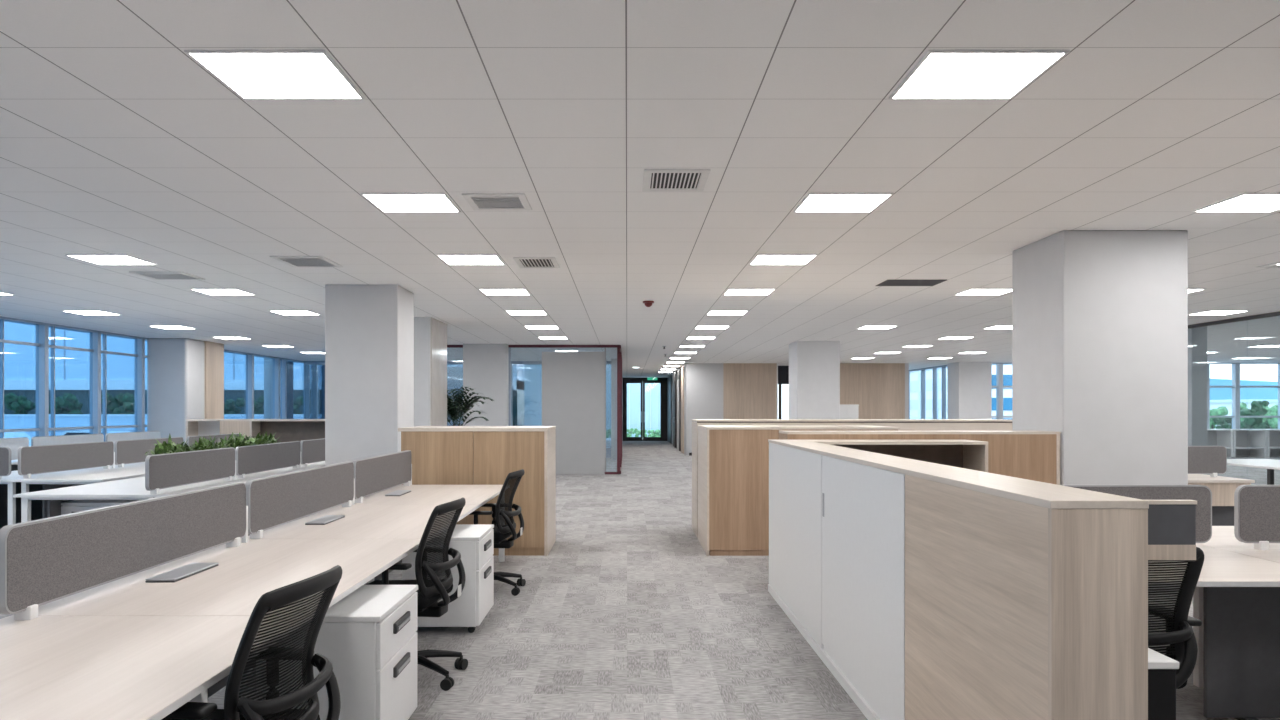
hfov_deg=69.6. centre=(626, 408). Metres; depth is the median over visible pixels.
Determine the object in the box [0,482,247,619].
screen
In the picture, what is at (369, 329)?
column
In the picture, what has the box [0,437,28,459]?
screen
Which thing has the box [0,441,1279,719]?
floor
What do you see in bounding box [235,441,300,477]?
screen
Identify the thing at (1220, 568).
desk
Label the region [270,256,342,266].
ceiling vent
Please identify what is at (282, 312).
recessed light
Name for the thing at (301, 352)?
recessed light
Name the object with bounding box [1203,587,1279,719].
board
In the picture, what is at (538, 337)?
recessed light
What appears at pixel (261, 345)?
recessed light
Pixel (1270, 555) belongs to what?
desk
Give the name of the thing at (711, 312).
recessed light
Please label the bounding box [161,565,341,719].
office chair
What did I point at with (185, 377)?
column
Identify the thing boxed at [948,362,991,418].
column
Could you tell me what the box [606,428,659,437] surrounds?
hedge
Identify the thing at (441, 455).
cabinet
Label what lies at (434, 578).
office chair
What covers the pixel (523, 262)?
ceiling vent
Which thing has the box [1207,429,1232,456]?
shelf
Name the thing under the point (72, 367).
window
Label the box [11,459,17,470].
desk
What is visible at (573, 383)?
wall
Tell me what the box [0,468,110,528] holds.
desk
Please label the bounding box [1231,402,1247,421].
street tree
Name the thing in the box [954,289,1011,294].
recessed light
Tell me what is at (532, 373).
window
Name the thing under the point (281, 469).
desk
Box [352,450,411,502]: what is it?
screen
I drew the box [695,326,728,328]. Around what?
recessed light
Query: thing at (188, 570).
cover
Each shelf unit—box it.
[186,419,324,442]
[806,440,987,471]
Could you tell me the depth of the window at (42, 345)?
16.48 m
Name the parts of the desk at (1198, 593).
leg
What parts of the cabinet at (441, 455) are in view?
panel, panel, panel, panel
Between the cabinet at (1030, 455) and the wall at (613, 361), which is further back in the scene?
the wall at (613, 361)
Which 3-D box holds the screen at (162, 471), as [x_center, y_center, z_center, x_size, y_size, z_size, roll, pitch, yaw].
[-4.060,0.562,8.655,0.060,0.335,1.750,0,0,0]
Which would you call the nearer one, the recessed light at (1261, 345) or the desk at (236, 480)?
the desk at (236, 480)
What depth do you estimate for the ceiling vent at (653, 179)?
5.73 m
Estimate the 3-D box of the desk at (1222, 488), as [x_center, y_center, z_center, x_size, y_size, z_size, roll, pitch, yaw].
[5.525,1.095,10.175,1.850,0.730,1.450,0,0,0]
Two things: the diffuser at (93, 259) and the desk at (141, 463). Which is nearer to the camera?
the diffuser at (93, 259)
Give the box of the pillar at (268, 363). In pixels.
[264,358,292,418]
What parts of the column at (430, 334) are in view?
panel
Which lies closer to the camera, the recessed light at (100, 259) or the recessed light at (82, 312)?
the recessed light at (100, 259)
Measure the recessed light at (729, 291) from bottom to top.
0.010 m
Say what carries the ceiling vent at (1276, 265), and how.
in the ceiling
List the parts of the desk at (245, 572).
leg, modesty panel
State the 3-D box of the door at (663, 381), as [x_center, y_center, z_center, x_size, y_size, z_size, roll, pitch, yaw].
[0.835,0.013,42.014,2.070,2.895,0.171,0,0,0]
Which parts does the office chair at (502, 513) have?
armrest, armrest, seat, leg, leg, arm, frame, arm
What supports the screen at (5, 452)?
attached to the desk at (10, 506)
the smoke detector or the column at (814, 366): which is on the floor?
the column at (814, 366)
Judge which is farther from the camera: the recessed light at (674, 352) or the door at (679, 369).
the door at (679, 369)
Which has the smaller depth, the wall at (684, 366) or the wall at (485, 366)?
the wall at (485, 366)
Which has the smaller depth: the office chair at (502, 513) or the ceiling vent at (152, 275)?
the office chair at (502, 513)
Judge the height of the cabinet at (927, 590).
1.215 m
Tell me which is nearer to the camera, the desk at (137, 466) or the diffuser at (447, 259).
the diffuser at (447, 259)
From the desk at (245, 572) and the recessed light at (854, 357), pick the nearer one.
the desk at (245, 572)
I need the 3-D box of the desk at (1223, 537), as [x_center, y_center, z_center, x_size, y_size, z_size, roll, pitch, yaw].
[4.022,1.095,5.265,1.851,0.730,0.970,0,0,0]
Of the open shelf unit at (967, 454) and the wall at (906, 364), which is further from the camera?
the wall at (906, 364)
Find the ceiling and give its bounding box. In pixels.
[0,0,1279,377]
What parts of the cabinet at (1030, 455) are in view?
panel, panel, panel, panel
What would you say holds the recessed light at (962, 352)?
in the ceiling
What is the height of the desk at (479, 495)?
0.730 m
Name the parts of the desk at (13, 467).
modesty panel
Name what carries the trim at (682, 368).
attached to the wall at (684, 366)
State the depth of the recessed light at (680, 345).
20.73 m
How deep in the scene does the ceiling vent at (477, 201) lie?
6.31 m
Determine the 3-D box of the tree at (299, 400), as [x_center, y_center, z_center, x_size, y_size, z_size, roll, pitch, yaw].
[-17.124,0.901,48.204,1.227,3.130,0.914,0,0,0]
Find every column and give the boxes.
[147,338,223,443]
[325,285,413,465]
[414,317,446,426]
[789,341,839,418]
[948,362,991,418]
[1012,230,1187,484]
[1188,326,1206,474]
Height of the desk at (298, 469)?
0.730 m
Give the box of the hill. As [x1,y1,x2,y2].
[1210,378,1277,399]
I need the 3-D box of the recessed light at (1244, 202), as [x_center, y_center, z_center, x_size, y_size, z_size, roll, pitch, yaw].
[4.380,-1.430,6.386,0.564,0.010,0.564,0,0,0]
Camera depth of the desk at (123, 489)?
8.04 m
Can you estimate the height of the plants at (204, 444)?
0.440 m
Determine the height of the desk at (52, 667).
0.730 m
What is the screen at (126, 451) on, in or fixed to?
on the desk at (137, 466)
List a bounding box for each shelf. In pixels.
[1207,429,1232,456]
[1233,429,1266,456]
[1267,429,1279,456]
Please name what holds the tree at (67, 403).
on the ground
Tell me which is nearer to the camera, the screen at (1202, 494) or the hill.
the screen at (1202, 494)
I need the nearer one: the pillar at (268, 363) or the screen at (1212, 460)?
the screen at (1212, 460)
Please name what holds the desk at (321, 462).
on the floor
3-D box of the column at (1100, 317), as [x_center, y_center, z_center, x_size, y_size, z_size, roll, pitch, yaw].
[3.998,0.013,7.862,1.005,2.895,0.975,0,0,0]
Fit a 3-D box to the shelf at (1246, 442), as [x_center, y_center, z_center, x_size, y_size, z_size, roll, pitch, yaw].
[18.770,1.038,28.060,1.000,0.845,0.720,0,0,0]
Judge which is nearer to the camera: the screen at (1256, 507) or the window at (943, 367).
the screen at (1256, 507)
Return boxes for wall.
[447,367,462,425]
[463,344,507,425]
[542,352,604,473]
[611,359,622,459]
[672,364,685,454]
[686,363,904,454]
[905,363,908,418]
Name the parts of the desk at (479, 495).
modesty panel, leg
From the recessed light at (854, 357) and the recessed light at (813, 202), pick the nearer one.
the recessed light at (813, 202)
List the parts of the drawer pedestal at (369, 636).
drawer, drawer, handle, handle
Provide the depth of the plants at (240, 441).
11.09 m
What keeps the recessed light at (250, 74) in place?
in the ceiling
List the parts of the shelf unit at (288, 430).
panel, panel, panel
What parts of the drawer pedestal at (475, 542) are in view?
drawer, drawer, handle, handle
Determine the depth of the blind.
28.93 m
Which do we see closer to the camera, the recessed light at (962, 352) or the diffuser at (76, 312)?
the diffuser at (76, 312)
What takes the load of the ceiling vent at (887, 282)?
in the ceiling
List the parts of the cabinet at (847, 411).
door, door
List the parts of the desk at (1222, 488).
kick panel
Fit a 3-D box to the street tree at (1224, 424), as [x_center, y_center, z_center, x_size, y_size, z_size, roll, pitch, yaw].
[30.702,1.371,47.040,1.488,2.197,0.942,0,0,0]
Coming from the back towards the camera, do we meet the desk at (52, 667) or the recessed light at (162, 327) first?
the recessed light at (162, 327)
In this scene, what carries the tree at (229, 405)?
on the ground
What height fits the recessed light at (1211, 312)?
0.010 m
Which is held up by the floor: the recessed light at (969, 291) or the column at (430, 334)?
the column at (430, 334)
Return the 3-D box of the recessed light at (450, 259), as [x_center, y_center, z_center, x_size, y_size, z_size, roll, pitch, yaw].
[-1.488,-1.430,8.816,0.564,0.010,0.564,0,0,0]
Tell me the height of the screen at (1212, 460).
0.335 m
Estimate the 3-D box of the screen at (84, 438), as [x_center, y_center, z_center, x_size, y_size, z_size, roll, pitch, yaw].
[-8.420,0.562,13.915,0.060,0.335,1.790,0,0,0]
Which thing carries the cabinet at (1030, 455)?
on the floor
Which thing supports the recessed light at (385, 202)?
in the ceiling
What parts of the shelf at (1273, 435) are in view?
panel, panel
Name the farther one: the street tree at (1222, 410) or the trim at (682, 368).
the street tree at (1222, 410)
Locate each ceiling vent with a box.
[129,272,204,279]
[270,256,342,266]
[462,193,531,210]
[513,257,559,267]
[642,169,710,190]
[876,280,945,285]
[1255,263,1279,267]
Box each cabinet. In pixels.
[398,426,555,555]
[692,419,1011,537]
[698,425,899,555]
[768,440,1196,719]
[779,431,1060,484]
[840,404,858,418]
[1148,648,1178,719]
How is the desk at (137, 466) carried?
on the floor
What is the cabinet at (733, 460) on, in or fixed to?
on the floor
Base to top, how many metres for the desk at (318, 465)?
0.730 m
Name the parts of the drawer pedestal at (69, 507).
drawer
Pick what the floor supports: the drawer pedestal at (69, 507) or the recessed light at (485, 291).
the drawer pedestal at (69, 507)
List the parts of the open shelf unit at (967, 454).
panel, panel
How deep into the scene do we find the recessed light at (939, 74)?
3.92 m
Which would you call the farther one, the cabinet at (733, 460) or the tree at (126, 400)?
the tree at (126, 400)
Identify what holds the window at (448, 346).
in the wall at (485, 366)
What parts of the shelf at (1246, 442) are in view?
panel, panel, shelf, panel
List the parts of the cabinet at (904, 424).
panel, panel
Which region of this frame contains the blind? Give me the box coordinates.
[778,366,788,383]
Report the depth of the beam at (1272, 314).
14.51 m
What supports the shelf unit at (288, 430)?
on the floor
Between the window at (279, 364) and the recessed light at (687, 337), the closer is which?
the recessed light at (687, 337)
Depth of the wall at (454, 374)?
31.50 m
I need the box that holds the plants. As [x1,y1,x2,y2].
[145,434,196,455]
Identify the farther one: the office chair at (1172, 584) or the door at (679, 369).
the door at (679, 369)
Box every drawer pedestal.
[61,497,152,514]
[313,585,417,719]
[402,524,493,632]
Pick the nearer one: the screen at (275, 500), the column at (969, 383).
the screen at (275, 500)
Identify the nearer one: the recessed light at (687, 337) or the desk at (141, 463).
the desk at (141, 463)
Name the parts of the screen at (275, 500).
support post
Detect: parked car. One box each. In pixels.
[4,431,30,445]
[59,430,129,435]
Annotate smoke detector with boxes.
[643,301,653,306]
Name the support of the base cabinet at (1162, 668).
on the floor
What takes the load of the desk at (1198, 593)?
on the floor
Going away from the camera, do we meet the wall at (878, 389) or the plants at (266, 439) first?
the plants at (266, 439)
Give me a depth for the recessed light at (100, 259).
8.78 m
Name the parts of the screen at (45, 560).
support post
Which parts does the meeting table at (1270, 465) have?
leg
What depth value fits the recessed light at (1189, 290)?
11.08 m
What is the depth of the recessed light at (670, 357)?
25.75 m
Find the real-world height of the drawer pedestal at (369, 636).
0.631 m
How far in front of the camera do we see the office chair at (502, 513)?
7.25 m
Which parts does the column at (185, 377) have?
panel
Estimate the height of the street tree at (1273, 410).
2.626 m
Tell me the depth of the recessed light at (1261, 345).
21.01 m
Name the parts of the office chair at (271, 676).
seat, arm, frame, arm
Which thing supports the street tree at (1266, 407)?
on the ground
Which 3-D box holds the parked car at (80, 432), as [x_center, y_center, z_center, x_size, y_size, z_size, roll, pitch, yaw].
[-22.800,1.650,40.000,4.300,1.420,1.800,0,0,0]
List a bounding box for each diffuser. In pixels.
[66,311,117,314]
[71,256,150,263]
[439,256,501,263]
[752,256,814,263]
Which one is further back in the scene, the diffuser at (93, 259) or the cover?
the diffuser at (93, 259)
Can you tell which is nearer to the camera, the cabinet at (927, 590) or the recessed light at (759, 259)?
the cabinet at (927, 590)
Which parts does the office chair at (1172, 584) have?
seat, arm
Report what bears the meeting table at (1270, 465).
on the floor
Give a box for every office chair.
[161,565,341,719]
[366,498,467,690]
[469,469,525,595]
[1148,547,1203,688]
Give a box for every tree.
[4,393,35,413]
[49,393,82,413]
[101,392,133,413]
[224,398,245,413]
[254,395,263,413]
[293,396,310,413]
[1210,406,1227,428]
[1213,414,1231,428]
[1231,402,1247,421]
[1240,400,1271,428]
[1261,405,1277,428]
[1268,406,1277,428]
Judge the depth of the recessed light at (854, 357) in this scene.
25.80 m
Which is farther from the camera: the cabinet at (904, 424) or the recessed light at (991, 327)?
the recessed light at (991, 327)
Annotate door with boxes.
[623,378,666,440]
[673,371,676,447]
[677,368,680,450]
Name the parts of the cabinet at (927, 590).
sliding door, handle, rail, sliding door, panel, panel, return rail, return panel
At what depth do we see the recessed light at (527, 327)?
16.11 m
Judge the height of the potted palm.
1.860 m
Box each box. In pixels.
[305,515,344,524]
[385,490,410,495]
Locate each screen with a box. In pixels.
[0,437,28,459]
[0,447,10,478]
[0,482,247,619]
[18,441,114,477]
[31,434,103,445]
[105,431,160,442]
[114,437,183,466]
[145,447,235,493]
[186,433,241,446]
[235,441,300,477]
[245,461,354,538]
[300,438,324,466]
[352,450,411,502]
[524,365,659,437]
[1062,485,1211,542]
[1188,446,1226,476]
[1234,485,1279,549]
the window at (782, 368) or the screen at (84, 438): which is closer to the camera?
the screen at (84, 438)
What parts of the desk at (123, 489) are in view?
leg, modesty panel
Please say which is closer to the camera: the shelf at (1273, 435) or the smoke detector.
the smoke detector
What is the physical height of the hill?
7.900 m
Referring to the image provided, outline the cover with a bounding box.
[145,563,218,581]
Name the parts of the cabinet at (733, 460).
panel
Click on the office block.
(915, 376)
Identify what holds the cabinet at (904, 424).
on the floor
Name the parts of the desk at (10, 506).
leg, modesty panel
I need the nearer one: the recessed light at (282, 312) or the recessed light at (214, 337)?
the recessed light at (282, 312)
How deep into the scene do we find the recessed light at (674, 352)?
23.35 m
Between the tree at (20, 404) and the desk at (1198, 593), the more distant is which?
the tree at (20, 404)
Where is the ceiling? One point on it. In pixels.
(114, 139)
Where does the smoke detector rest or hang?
attached to the ceiling
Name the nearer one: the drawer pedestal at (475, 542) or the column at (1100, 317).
the drawer pedestal at (475, 542)
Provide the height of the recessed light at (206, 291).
0.010 m
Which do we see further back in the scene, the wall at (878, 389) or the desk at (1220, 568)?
the wall at (878, 389)
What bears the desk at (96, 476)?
on the floor
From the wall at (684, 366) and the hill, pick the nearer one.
the wall at (684, 366)
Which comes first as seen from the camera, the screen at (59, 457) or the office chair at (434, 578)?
the office chair at (434, 578)
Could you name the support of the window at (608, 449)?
in the wall at (613, 361)
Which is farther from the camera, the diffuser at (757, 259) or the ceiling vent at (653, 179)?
the diffuser at (757, 259)
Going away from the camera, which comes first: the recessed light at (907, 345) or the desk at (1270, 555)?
the desk at (1270, 555)
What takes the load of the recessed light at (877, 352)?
in the ceiling
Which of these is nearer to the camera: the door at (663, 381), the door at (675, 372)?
the door at (675, 372)
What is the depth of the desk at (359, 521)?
5.87 m
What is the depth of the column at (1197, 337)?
15.80 m
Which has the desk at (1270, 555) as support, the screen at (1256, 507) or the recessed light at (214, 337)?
the screen at (1256, 507)
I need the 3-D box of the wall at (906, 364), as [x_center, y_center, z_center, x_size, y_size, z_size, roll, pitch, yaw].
[8.790,0.013,32.550,0.120,2.895,7.300,0,0,0]
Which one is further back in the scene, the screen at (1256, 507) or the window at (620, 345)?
the window at (620, 345)
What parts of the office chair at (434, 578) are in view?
armrest, seat, leg, arm, leg, frame, arm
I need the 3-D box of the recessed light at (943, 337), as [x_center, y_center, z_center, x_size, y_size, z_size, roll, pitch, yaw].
[6.620,-1.430,18.536,0.564,0.010,0.564,0,0,0]
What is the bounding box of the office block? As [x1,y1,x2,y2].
[910,364,1011,419]
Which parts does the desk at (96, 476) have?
leg, modesty panel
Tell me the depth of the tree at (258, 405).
48.01 m
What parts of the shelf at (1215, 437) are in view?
panel, panel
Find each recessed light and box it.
[62,310,121,314]
[65,254,156,264]
[150,326,196,328]
[184,50,364,99]
[190,289,255,294]
[214,337,249,338]
[261,345,292,346]
[269,310,320,314]
[301,352,324,353]
[360,193,460,211]
[436,254,504,264]
[479,289,530,294]
[505,310,547,314]
[525,326,558,328]
[538,337,567,338]
[669,357,690,358]
[674,352,696,353]
[680,345,705,346]
[686,337,715,338]
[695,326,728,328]
[706,310,748,314]
[723,289,774,294]
[749,254,817,264]
[793,193,893,211]
[850,357,875,358]
[857,326,896,328]
[873,352,900,353]
[889,50,1069,99]
[903,345,933,346]
[926,357,952,358]
[938,337,972,338]
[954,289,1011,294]
[957,352,985,353]
[983,326,1011,328]
[1188,289,1205,292]
[1188,310,1248,314]
[1192,193,1279,211]
[1230,357,1263,358]
[1251,345,1279,346]
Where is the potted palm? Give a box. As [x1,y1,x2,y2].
[447,387,493,425]
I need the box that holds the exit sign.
[647,377,656,379]
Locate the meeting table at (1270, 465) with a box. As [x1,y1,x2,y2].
[1227,459,1279,484]
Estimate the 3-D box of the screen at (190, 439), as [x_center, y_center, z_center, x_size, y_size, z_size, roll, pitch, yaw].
[-6.330,0.562,14.190,0.060,0.335,1.880,0,0,0]
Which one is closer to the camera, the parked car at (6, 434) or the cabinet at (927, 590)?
the cabinet at (927, 590)
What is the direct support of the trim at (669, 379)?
attached to the wall at (684, 366)
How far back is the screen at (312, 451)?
11.83 m
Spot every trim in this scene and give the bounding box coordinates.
[667,375,671,443]
[681,367,683,453]
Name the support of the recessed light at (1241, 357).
in the ceiling
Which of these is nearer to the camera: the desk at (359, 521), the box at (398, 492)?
the desk at (359, 521)
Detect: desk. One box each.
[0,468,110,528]
[0,616,249,719]
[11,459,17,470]
[11,539,420,702]
[13,479,232,521]
[14,468,144,522]
[95,462,144,467]
[120,465,144,476]
[128,468,292,497]
[151,479,250,547]
[241,468,309,478]
[241,505,478,584]
[287,461,324,467]
[302,463,324,467]
[355,485,504,580]
[1188,474,1254,525]
[1193,543,1221,686]
[1196,550,1279,586]
[1197,526,1279,549]
[1226,550,1279,562]
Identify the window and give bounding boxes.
[0,316,148,441]
[4,321,523,425]
[224,349,324,418]
[304,361,610,457]
[447,345,619,473]
[620,345,621,473]
[777,363,788,418]
[909,365,947,418]
[992,363,1279,428]
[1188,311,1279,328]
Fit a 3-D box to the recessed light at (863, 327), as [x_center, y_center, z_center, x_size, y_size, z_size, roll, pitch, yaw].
[4.380,-1.430,16.106,0.564,0.010,0.564,0,0,0]
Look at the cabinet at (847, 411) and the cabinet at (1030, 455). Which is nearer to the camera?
the cabinet at (1030, 455)
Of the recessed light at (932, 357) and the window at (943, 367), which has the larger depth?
the window at (943, 367)
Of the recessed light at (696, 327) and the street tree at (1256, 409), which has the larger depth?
the street tree at (1256, 409)
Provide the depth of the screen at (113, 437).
15.60 m
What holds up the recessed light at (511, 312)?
in the ceiling

